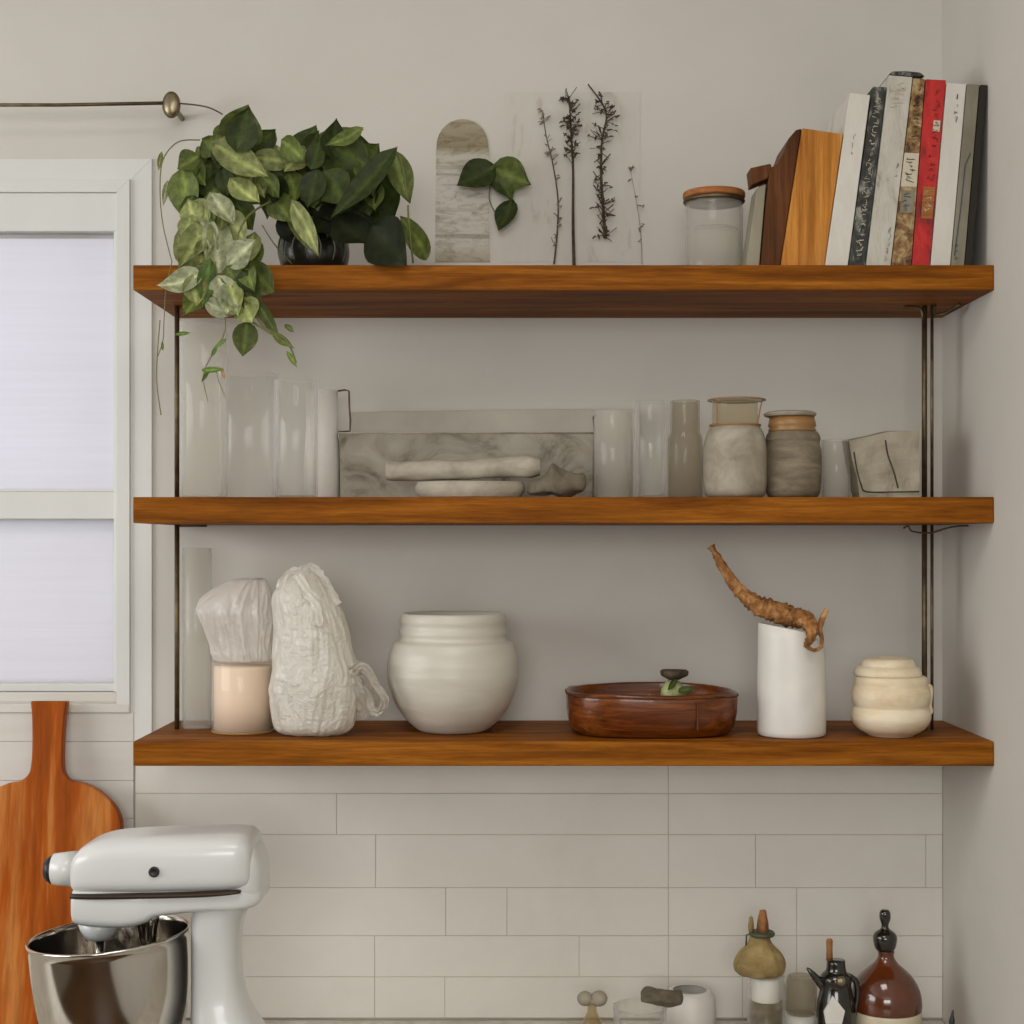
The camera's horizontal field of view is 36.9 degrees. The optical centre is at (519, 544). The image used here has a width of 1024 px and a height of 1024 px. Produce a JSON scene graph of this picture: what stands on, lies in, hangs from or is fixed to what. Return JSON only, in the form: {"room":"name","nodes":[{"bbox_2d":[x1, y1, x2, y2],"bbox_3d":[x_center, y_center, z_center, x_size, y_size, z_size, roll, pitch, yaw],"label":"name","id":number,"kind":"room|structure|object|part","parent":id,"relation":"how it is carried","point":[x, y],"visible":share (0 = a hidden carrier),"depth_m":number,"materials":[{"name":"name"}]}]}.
{"room":"kitchen","nodes":[
{"label":"kitchen","id":0,"kind":"room"},
{"bbox_2d":[0,0,942,1020],"bbox_3d":[-0.978,0.250,2.327,3.444,2.700,0.126,0,0,0],"label":"wall","id":1,"kind":"structure","parent":0,"point":[394,892],"depth_m":2.27,"materials":[{"name":"paint"}]},
{"bbox_2d":[0,159,151,741],"bbox_3d":[-1.087,-0.128,2.310,1.086,0.885,0.100,0,0,0],"label":"window","id":2,"kind":"structure","parent":1,"relation":"in","point":[76,567],"depth_m":2.27,"materials":[{"name":"white paint"}]},
{"bbox_2d":[0,234,113,491],"bbox_3d":[-1.058,-0.271,2.283,0.914,0.383,0.010,0,0,0],"label":"window blind","id":3,"kind":"object","parent":2,"relation":"attached to","point":[57,290],"visible":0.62,"depth_m":2.28,"materials":[{"name":"fabric"}]},
{"bbox_3d":[-1.060,0.084,2.302,0.921,0.244,0.004,0,0,0],"label":"pane","id":4,"kind":"part","parent":2,"relation":"part of","materials":[{"name":"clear glass"}]},
{"bbox_3d":[-1.072,-0.151,2.312,0.957,0.737,0.096,0,0,0],"label":"frame","id":5,"kind":"part","parent":2,"relation":"part of","materials":[{"name":"white paint"}]},
{"bbox_3d":[-1.103,0.232,2.295,1.055,0.030,0.070,0,0,0],"label":"sill","id":6,"kind":"part","parent":2,"relation":"part of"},
{"bbox_2d":[0,91,222,120],"bbox_3d":[-0.603,-0.619,2.220,0.437,0.061,0.146,0,0,13],"label":"curtain rod","id":7,"kind":"object","parent":1,"relation":"attached to","point":[171,103],"visible":1,"depth_m":2.20,"materials":[{"name":"metal"}]},
{"bbox_3d":[-0.668,-0.632,2.200,0.327,0.008,0.005,0,0,0],"label":"rod","id":8,"kind":"part","parent":7,"relation":"part of","materials":[{"name":"metal"}]},
{"bbox_3d":[-0.499,-0.631,2.238,0.008,0.008,0.064,0,0,0],"label":"wall post","id":9,"kind":"part","parent":7,"relation":"part of","materials":[{"name":"gold metal"}]},
{"bbox_2d":[435,119,489,261],"bbox_3d":[-0.085,-0.524,2.269,0.081,0.211,0.001,0,0,0],"label":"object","id":10,"kind":"object","parent":1,"relation":"attached to","point":[462,214],"visible":1,"depth_m":2.27,"materials":[{"name":"beige stone"}]},
{"bbox_2d":[456,156,530,229],"bbox_3d":[-0.038,-0.515,2.253,0.110,0.109,0.025,0,0,0],"label":"leaf sprig","id":11,"kind":"object","parent":1,"relation":"attached to","point":[507,174],"visible":1,"depth_m":2.25,"materials":[{"name":"green plant"}]},
{"bbox_3d":[-0.029,-0.523,2.260,0.034,0.066,0.009,0,0,0],"label":"stem","id":12,"kind":"part","parent":11,"relation":"part of","materials":[{"name":"green plant"}]},
{"bbox_2d":[537,108,562,263],"bbox_3d":[0.044,-0.527,2.255,0.039,0.230,0.017,0,0,12],"label":"dried grass","id":13,"kind":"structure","parent":1,"relation":"attached to","point":[547,117],"depth_m":2.26,"materials":[{"name":"brown plant"}]},
{"bbox_2d":[133,265,992,317],"bbox_3d":[0.057,-0.352,2.145,1.133,0.033,0.250,0,0,0],"label":"wall shelf","id":14,"kind":"object","parent":1,"relation":"attached to","point":[300,291],"visible":0.88,"depth_m":2.02,"materials":[{"name":"brown wood"}]},
{"bbox_2d":[156,104,430,414],"bbox_3d":[-0.298,-0.376,2.071,0.362,0.416,0.215,0,0,0],"label":"ivy plant","id":15,"kind":"object","parent":14,"relation":"on","point":[328,191],"visible":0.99,"depth_m":2.03,"materials":[{"name":"green plant"}]},
{"bbox_3d":[-0.286,-0.406,2.130,0.098,0.075,0.098,0,0,0],"label":"pot","id":16,"kind":"part","parent":15,"relation":"part of","materials":[{"name":"black ceramic"}]},
{"bbox_2d":[558,87,581,264],"bbox_3d":[0.075,-0.541,2.256,0.036,0.262,0.018,0,0,0],"label":"dried flower","id":17,"kind":"object","parent":14,"relation":"on","point":[570,137],"visible":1,"depth_m":2.26,"materials":[{"name":"black plant"}]},
{"bbox_2d":[742,185,765,264],"bbox_3d":[0.314,-0.425,2.072,0.027,0.112,0.050,0,0,0],"label":"board","id":18,"kind":"object","parent":14,"relation":"on","point":[751,254],"visible":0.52,"depth_m":2.05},
{"bbox_2d":[747,129,800,264],"bbox_3d":[0.342,-0.462,2.097,0.068,0.187,0.096,0,0,0],"label":"chopping board","id":19,"kind":"object","parent":14,"relation":"on","point":[778,179],"visible":0.79,"depth_m":2.05,"materials":[{"name":"brown wood"}]},
{"bbox_3d":[0.322,-0.495,2.068,0.029,0.028,0.034,0,0,0],"label":"handle","id":20,"kind":"part","parent":19,"relation":"part of","materials":[{"name":"brown wood"}]},
{"bbox_2d":[780,128,842,264],"bbox_3d":[0.389,-0.462,2.105,0.083,0.186,0.120,0,0,0],"label":"chopping block","id":21,"kind":"object","parent":14,"relation":"on","point":[818,155],"visible":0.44,"depth_m":2.04,"materials":[{"name":"brown wood"}]},
{"bbox_2d":[824,93,869,264],"bbox_3d":[0.436,-0.486,2.114,0.060,0.234,0.141,0,0,0],"label":"book","id":22,"kind":"object","parent":14,"relation":"on","point":[850,120],"visible":0.65,"depth_m":2.04,"materials":[{"name":"white paper"}]},
{"bbox_2d":[848,87,885,264],"bbox_3d":[0.463,-0.490,2.114,0.050,0.242,0.142,0,0,0],"label":"book","id":23,"kind":"object","parent":14,"relation":"on","point":[864,201],"visible":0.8,"depth_m":2.04,"materials":[{"name":"black paper"}]},
{"bbox_2d":[865,71,923,264],"bbox_3d":[0.500,-0.500,2.114,0.079,0.263,0.142,0,0,0],"label":"book","id":24,"kind":"object","parent":14,"relation":"on","point":[898,84],"visible":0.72,"depth_m":2.04,"materials":[{"name":"white paper"}]},
{"bbox_2d":[891,78,924,264],"bbox_3d":[0.517,-0.495,2.114,0.045,0.253,0.142,0,0,0],"label":"book","id":25,"kind":"object","parent":14,"relation":"on","point":[905,216],"visible":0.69,"depth_m":2.04,"materials":[{"name":"brown paper"}]},
{"bbox_2d":[911,79,945,264],"bbox_3d":[0.545,-0.495,2.114,0.045,0.252,0.141,0,0,0],"label":"book","id":26,"kind":"object","parent":14,"relation":"on","point":[934,90],"visible":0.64,"depth_m":2.04,"materials":[{"name":"red paper"}]},
{"bbox_2d":[930,83,965,264],"bbox_3d":[0.571,-0.492,2.114,0.048,0.247,0.141,0,0,0],"label":"book","id":27,"kind":"object","parent":14,"relation":"on","point":[954,97],"visible":0.52,"depth_m":2.04,"materials":[{"name":"white paper"}]},
{"bbox_2d":[950,84,978,264],"bbox_3d":[0.593,-0.491,2.114,0.038,0.245,0.141,0,0,0],"label":"book","id":28,"kind":"object","parent":14,"relation":"on","point":[972,90],"visible":0.48,"depth_m":2.04,"materials":[{"name":"grey paper"}]},
{"bbox_2d":[964,85,986,264],"bbox_3d":[0.608,-0.491,2.115,0.030,0.245,0.140,0,0,0],"label":"book","id":29,"kind":"object","parent":14,"relation":"on","point":[982,88],"visible":0.37,"depth_m":2.04,"materials":[{"name":"black paper"}]},
{"bbox_2d":[133,720,992,765],"bbox_3d":[0.057,0.275,2.142,1.133,0.032,0.243,0,0,0],"label":"wall shelf","id":30,"kind":"object","parent":1,"relation":"attached to","point":[369,742],"visible":0.88,"depth_m":2.02,"materials":[{"name":"brown wood"}]},
{"bbox_2d":[174,306,206,728],"bbox_3d":[-0.462,-0.039,2.155,0.046,0.594,0.007,0,0,0],"label":"upright","id":31,"kind":"object","parent":30,"relation":"on","point":[176,308],"visible":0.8,"depth_m":2.15,"materials":[{"name":"metal"}]},
{"bbox_3d":[-0.481,-0.199,2.155,0.007,0.272,0.007,0,0,0],"label":"rod","id":32,"kind":"part","parent":31,"relation":"part of","materials":[{"name":"metal"}]},
{"bbox_3d":[-0.481,0.115,2.155,0.007,0.287,0.007,0,0,0],"label":"rod","id":33,"kind":"part","parent":31,"relation":"part of","materials":[{"name":"metal"}]},
{"bbox_2d":[211,664,274,734],"bbox_3d":[-0.384,0.210,2.125,0.087,0.097,0.087,0,0,0],"label":"jar candle","id":34,"kind":"object","parent":30,"relation":"on","point":[241,695],"visible":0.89,"depth_m":2.09,"materials":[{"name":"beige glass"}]},
{"bbox_2d":[196,578,272,661],"bbox_3d":[-0.394,0.103,2.126,0.112,0.115,0.082,0,0,0],"label":"bristles","id":35,"kind":"object","parent":34,"relation":"on","point":[235,616],"visible":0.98,"depth_m":2.10},
{"bbox_2d":[268,562,388,736],"bbox_3d":[-0.258,0.141,2.090,0.166,0.235,0.089,0,0,0],"label":"decorative sculpture","id":36,"kind":"object","parent":30,"relation":"on","point":[318,686],"visible":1,"depth_m":2.06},
{"bbox_2d":[387,611,518,733],"bbox_3d":[-0.093,0.176,2.135,0.183,0.164,0.183,0,0,0],"label":"round pot","id":37,"kind":"object","parent":30,"relation":"on","point":[449,672],"visible":1,"depth_m":2.07,"materials":[{"name":"white ceramic"}]},
{"bbox_2d":[565,682,738,737],"bbox_3d":[0.181,0.228,2.125,0.239,0.061,0.187,0,0,0],"label":"wooden bowl","id":38,"kind":"object","parent":30,"relation":"on","point":[618,709],"visible":0.98,"depth_m":2.04,"materials":[{"name":"red wood"}]},
{"bbox_2d":[660,669,694,695],"bbox_3d":[0.214,0.209,2.094,0.045,0.077,0.049,0,0,0],"label":"fruit","id":39,"kind":"object","parent":38,"relation":"in","point":[672,687],"visible":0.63,"depth_m":2.08,"materials":[{"name":"green plant"}]},
{"bbox_2d":[757,622,825,738],"bbox_3d":[0.369,0.182,2.085,0.092,0.153,0.092,0,0,0],"label":"vase","id":40,"kind":"object","parent":30,"relation":"on","point":[791,677],"visible":0.94,"depth_m":2.04,"materials":[{"name":"white ceramic"}]},
{"bbox_2d":[707,544,828,651],"bbox_3d":[0.337,0.070,2.073,0.159,0.143,0.066,0,0,24],"label":"branch","id":41,"kind":"object","parent":40,"relation":"in","point":[784,614],"visible":1,"depth_m":2.07,"materials":[{"name":"brown plant"}]},
{"bbox_2d":[851,656,932,737],"bbox_3d":[0.506,0.205,2.085,0.111,0.106,0.107,0,0,0],"label":"pot","id":42,"kind":"object","parent":30,"relation":"on","point":[891,697],"visible":1,"depth_m":2.05,"materials":[{"name":"beige ceramic"}]},
{"bbox_3d":[0.500,0.165,2.085,0.091,0.025,0.092,0,0,0],"label":"lid","id":43,"kind":"part","parent":42,"relation":"part of","materials":[{"name":"beige ceramic"}]},
{"bbox_3d":[0.553,0.210,2.085,0.016,0.044,0.006,0,0,0],"label":"handle","id":44,"kind":"part","parent":42,"relation":"part of","materials":[{"name":"beige ceramic"}]},
{"bbox_2d":[903,303,967,728],"bbox_3d":[0.575,-0.039,2.141,0.091,0.594,0.036,0,0,0],"label":"upright","id":45,"kind":"object","parent":30,"relation":"on","point":[923,311],"visible":0.96,"depth_m":2.15,"materials":[{"name":"metal"}]},
{"bbox_3d":[0.568,-0.199,2.155,0.008,0.272,0.007,0,0,-9],"label":"rod","id":46,"kind":"part","parent":45,"relation":"part of","materials":[{"name":"metal"}]},
{"bbox_3d":[0.568,0.115,2.155,0.008,0.287,0.007,0,0,-9],"label":"rod","id":47,"kind":"part","parent":45,"relation":"part of","materials":[{"name":"metal"}]},
{"bbox_3d":[0.577,-0.199,2.151,0.004,0.272,0.004,0,0,0],"label":"rod","id":48,"kind":"part","parent":45,"relation":"part of","materials":[{"name":"metal"}]},
{"bbox_3d":[0.577,0.115,2.151,0.004,0.287,0.004,0,0,0],"label":"rod","id":49,"kind":"part","parent":45,"relation":"part of","materials":[{"name":"metal"}]},
{"bbox_2d":[133,497,992,524],"bbox_3d":[0.057,-0.046,2.145,1.133,0.034,0.250,0,0,0],"label":"wall shelf","id":50,"kind":"object","parent":1,"relation":"attached to","point":[146,510],"visible":0.94,"depth_m":2.02,"materials":[{"name":"brown wood"}]},
{"bbox_2d":[219,371,277,496],"bbox_3d":[-0.379,-0.151,2.145,0.081,0.176,0.081,0,0,0],"label":"glass cylinder","id":51,"kind":"object","parent":50,"relation":"on","point":[225,371],"visible":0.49,"depth_m":2.14,"materials":[{"name":"clear glass"}]},
{"bbox_2d":[274,379,317,496],"bbox_3d":[-0.300,-0.142,2.055,0.058,0.156,0.058,0,0,0],"label":"glass tumbler","id":52,"kind":"object","parent":50,"relation":"on","point":[277,379],"visible":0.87,"depth_m":2.05,"materials":[{"name":"clear glass"}]},
{"bbox_2d":[304,389,350,496],"bbox_3d":[-0.279,-0.143,2.188,0.060,0.159,0.051,0,0,36],"label":"canister","id":53,"kind":"object","parent":50,"relation":"on","point":[328,441],"visible":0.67,"depth_m":2.17,"materials":[{"name":"ceramic"}]},
{"bbox_3d":[-0.250,-0.191,2.190,0.019,0.063,0.003,0,0,0],"label":"wire handle","id":54,"kind":"part","parent":53,"relation":"part of","materials":[{"name":"metal"}]},
{"bbox_2d":[338,432,593,496],"bbox_3d":[-0.076,-0.112,2.200,0.362,0.096,0.064,0,0,0],"label":"marble tray","id":55,"kind":"object","parent":50,"relation":"on","point":[364,456],"visible":0.64,"depth_m":2.17,"materials":[{"name":"stone"}]},
{"bbox_2d":[415,481,524,496],"bbox_3d":[-0.068,-0.075,2.090,0.150,0.023,0.090,0,0,0],"label":"folded cloth","id":56,"kind":"object","parent":50,"relation":"on","point":[425,488],"visible":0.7,"depth_m":2.05,"materials":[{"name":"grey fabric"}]},
{"bbox_2d":[386,455,539,480],"bbox_3d":[-0.077,-0.104,2.090,0.209,0.035,0.040,0,0,0],"label":"rolled napkin","id":57,"kind":"object","parent":56,"relation":"on","point":[525,466],"visible":1,"depth_m":2.07,"materials":[{"name":"grey fabric"}]},
{"bbox_2d":[351,409,639,496],"bbox_3d":[-0.037,-0.131,2.249,0.425,0.136,0.013,0,0,0],"label":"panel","id":58,"kind":"object","parent":50,"relation":"on","point":[612,429],"visible":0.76,"depth_m":2.25,"materials":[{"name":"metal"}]},
{"bbox_2d":[527,463,585,496],"bbox_3d":[0.049,-0.087,2.076,0.080,0.046,0.052,0,0,0],"label":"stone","id":59,"kind":"object","parent":50,"relation":"on","point":[557,481],"visible":0.98,"depth_m":2.06,"materials":[{"name":"beige stone"}]},
{"bbox_2d":[633,400,667,495],"bbox_3d":[0.175,-0.128,2.060,0.046,0.129,0.046,0,0,0],"label":"glass tumbler","id":60,"kind":"object","parent":50,"relation":"on","point":[643,400],"visible":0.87,"depth_m":2.06,"materials":[{"name":"clear glass"}]},
{"bbox_2d":[702,397,767,496],"bbox_3d":[0.292,-0.131,2.085,0.088,0.136,0.088,0,0,0],"label":"jar","id":61,"kind":"object","parent":50,"relation":"on","point":[735,456],"visible":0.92,"depth_m":2.05,"materials":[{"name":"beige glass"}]},
{"bbox_2d":[763,410,821,496],"bbox_3d":[0.370,-0.123,2.085,0.078,0.118,0.077,0,0,0],"label":"jar","id":62,"kind":"object","parent":50,"relation":"on","point":[794,466],"visible":0.91,"depth_m":2.05,"materials":[{"name":"brown"}]},
{"bbox_3d":[0.367,-0.178,2.085,0.071,0.008,0.071,0,0,0],"label":"lid","id":63,"kind":"part","parent":62,"relation":"part of","materials":[{"name":"grey ceramic"}]},
{"bbox_2d":[842,431,919,496],"bbox_3d":[0.496,-0.112,2.113,0.096,0.096,0.058,0,0,0],"label":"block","id":64,"kind":"object","parent":50,"relation":"on","point":[885,463],"visible":0.94,"depth_m":2.09,"materials":[{"name":"beige stone"}]},
{"bbox_3d":[0.497,-0.107,2.085,0.089,0.072,0.002,0,0,0],"label":"cord","id":65,"kind":"part","parent":64,"relation":"part of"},
{"bbox_2d":[503,92,639,261],"bbox_3d":[0.076,-0.544,2.269,0.202,0.251,0.001,0,0,0],"label":"print","id":66,"kind":"object","parent":1,"relation":"attached to","point":[527,238],"visible":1,"depth_m":2.27,"materials":[{"name":"paper"}]},
{"bbox_2d":[587,84,619,241],"bbox_3d":[0.123,-0.563,2.257,0.049,0.235,0.016,0,0,0],"label":"branch","id":67,"kind":"object","parent":1,"relation":"attached to","point":[604,227],"visible":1,"depth_m":2.26,"materials":[{"name":"black plant"}]},
{"bbox_2d":[627,165,644,255],"bbox_3d":[0.171,-0.486,2.258,0.026,0.145,0.012,0,0,0],"label":"sprig","id":68,"kind":"object","parent":1,"relation":"attached to","point":[629,167],"visible":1,"depth_m":2.26,"materials":[{"name":"brown plant"}]},
{"bbox_2d":[942,0,1023,1023],"bbox_3d":[0.684,0.250,-0.165,0.120,2.700,4.870,0,0,0],"label":"wall","id":69,"kind":"structure","parent":0,"point":[983,40],"depth_m":2.05,"materials":[{"name":"paint"}]},
{"bbox_3d":[-1.028,1.625,-0.105,3.544,0.050,4.990,0,0,0],"label":"floor","id":70,"kind":"structure","parent":0,"visible":0},
{"bbox_3d":[-2.078,1.168,1.942,0.596,0.864,0.643,0,0,0],"label":"base cabinet","id":71,"kind":"object","parent":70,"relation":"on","visible":0},
{"bbox_2d":[185,1020,943,1023],"bbox_3d":[-0.938,0.718,1.942,3.123,0.035,0.644,0,0,0],"label":"countertop","id":72,"kind":"structure","parent":71,"relation":"on","point":[186,1021],"depth_m":2.25,"materials":[{"name":"stone"}]},
{"bbox_2d":[0,701,123,1023],"bbox_3d":[-0.686,0.463,2.216,0.223,0.473,0.064,0,0,0],"label":"cutting board","id":73,"kind":"object","parent":72,"relation":"on","point":[45,813],"visible":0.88,"depth_m":2.21,"materials":[{"name":"brown wood"}]},
{"bbox_2d":[25,824,269,1023],"bbox_3d":[-0.438,0.521,1.850,0.341,0.358,0.195,0,0,0],"label":"stand mixer","id":74,"kind":"object","parent":72,"relation":"on","point":[124,957],"visible":1,"depth_m":1.80,"materials":[{"name":"white metal"}]},
{"bbox_2d":[25,915,190,1023],"bbox_3d":[-0.495,0.569,1.850,0.192,0.216,0.193,0,0,0],"label":"mixing bowl","id":75,"kind":"object","parent":74,"relation":"on","point":[79,974],"depth_m":1.78,"materials":[{"name":"silver metal"}]},
{"bbox_2d":[577,990,606,1006],"bbox_3d":[0.100,0.660,2.140,0.039,0.078,0.039,0,0,45],"label":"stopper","id":76,"kind":"object","parent":72,"relation":"on","point":[598,998],"visible":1,"depth_m":2.13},
{"bbox_2d":[613,999,666,1023],"bbox_3d":[0.166,0.668,2.120,0.075,0.063,0.075,0,0,0],"label":"glass dish","id":77,"kind":"object","parent":72,"relation":"on","point":[663,1013],"visible":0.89,"depth_m":2.11,"materials":[{"name":"clear glass"}]},
{"bbox_2d":[641,986,682,1007],"bbox_3d":[0.196,0.624,2.119,0.058,0.024,0.038,0,0,0],"label":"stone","id":78,"kind":"object","parent":77,"relation":"on","point":[651,995],"visible":1,"depth_m":2.11,"materials":[{"name":"brown stone"}]},
{"bbox_2d":[665,984,716,1023],"bbox_3d":[0.244,0.668,2.200,0.076,0.063,0.076,0,0,0],"label":"crock","id":79,"kind":"object","parent":72,"relation":"on","point":[698,1006],"visible":0.77,"depth_m":2.17,"materials":[{"name":"ceramic"}]},
{"bbox_2d":[733,910,785,1023],"bbox_3d":[0.332,0.602,2.120,0.073,0.196,0.060,0,0,0],"label":"bottle","id":80,"kind":"object","parent":72,"relation":"on","point":[759,960],"visible":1,"depth_m":2.10,"materials":[{"name":"clear glass"}]},
{"bbox_3d":[0.340,0.645,2.120,0.051,0.110,0.051,0,0,0],"label":"glass","id":81,"kind":"part","parent":80,"relation":"part of","materials":[{"name":"clear glass"}]},
{"bbox_2d":[785,974,815,1023],"bbox_3d":[0.394,0.653,2.160,0.051,0.093,0.051,0,0,0],"label":"jar","id":82,"kind":"object","parent":72,"relation":"on","point":[793,1016],"visible":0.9,"depth_m":2.15,"materials":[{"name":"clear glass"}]},
{"bbox_2d":[806,938,859,1023],"bbox_3d":[0.431,0.621,2.108,0.061,0.158,0.054,0,0,-39],"label":"jug","id":83,"kind":"object","parent":72,"relation":"on","point":[836,1002],"visible":1,"depth_m":2.10,"materials":[{"name":"ceramic"}]},
{"bbox_3d":[0.409,0.596,2.112,0.029,0.032,0.015,0,0,13],"label":"spout","id":84,"kind":"part","parent":83,"relation":"part of","materials":[{"name":"black ceramic"}]},
{"bbox_3d":[0.458,0.621,2.110,0.021,0.067,0.008,0,0,0],"label":"handle","id":85,"kind":"part","parent":83,"relation":"part of","materials":[{"name":"black ceramic"}]},
{"bbox_2d":[852,909,921,1023],"bbox_3d":[0.508,0.603,2.130,0.098,0.193,0.098,0,0,0],"label":"bottle","id":86,"kind":"object","parent":72,"relation":"on","point":[889,994],"visible":0.96,"depth_m":2.10,"materials":[{"name":"brown ceramic"}]},
{"bbox_2d":[949,1010,954,1023],"bbox_3d":[0.590,0.667,2.100,0.009,0.063,0.008,0,0,0],"label":"spike","id":87,"kind":"object","parent":72,"relation":"on","point":[952,1019],"visible":1,"depth_m":2.10,"materials":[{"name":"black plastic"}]}
]}

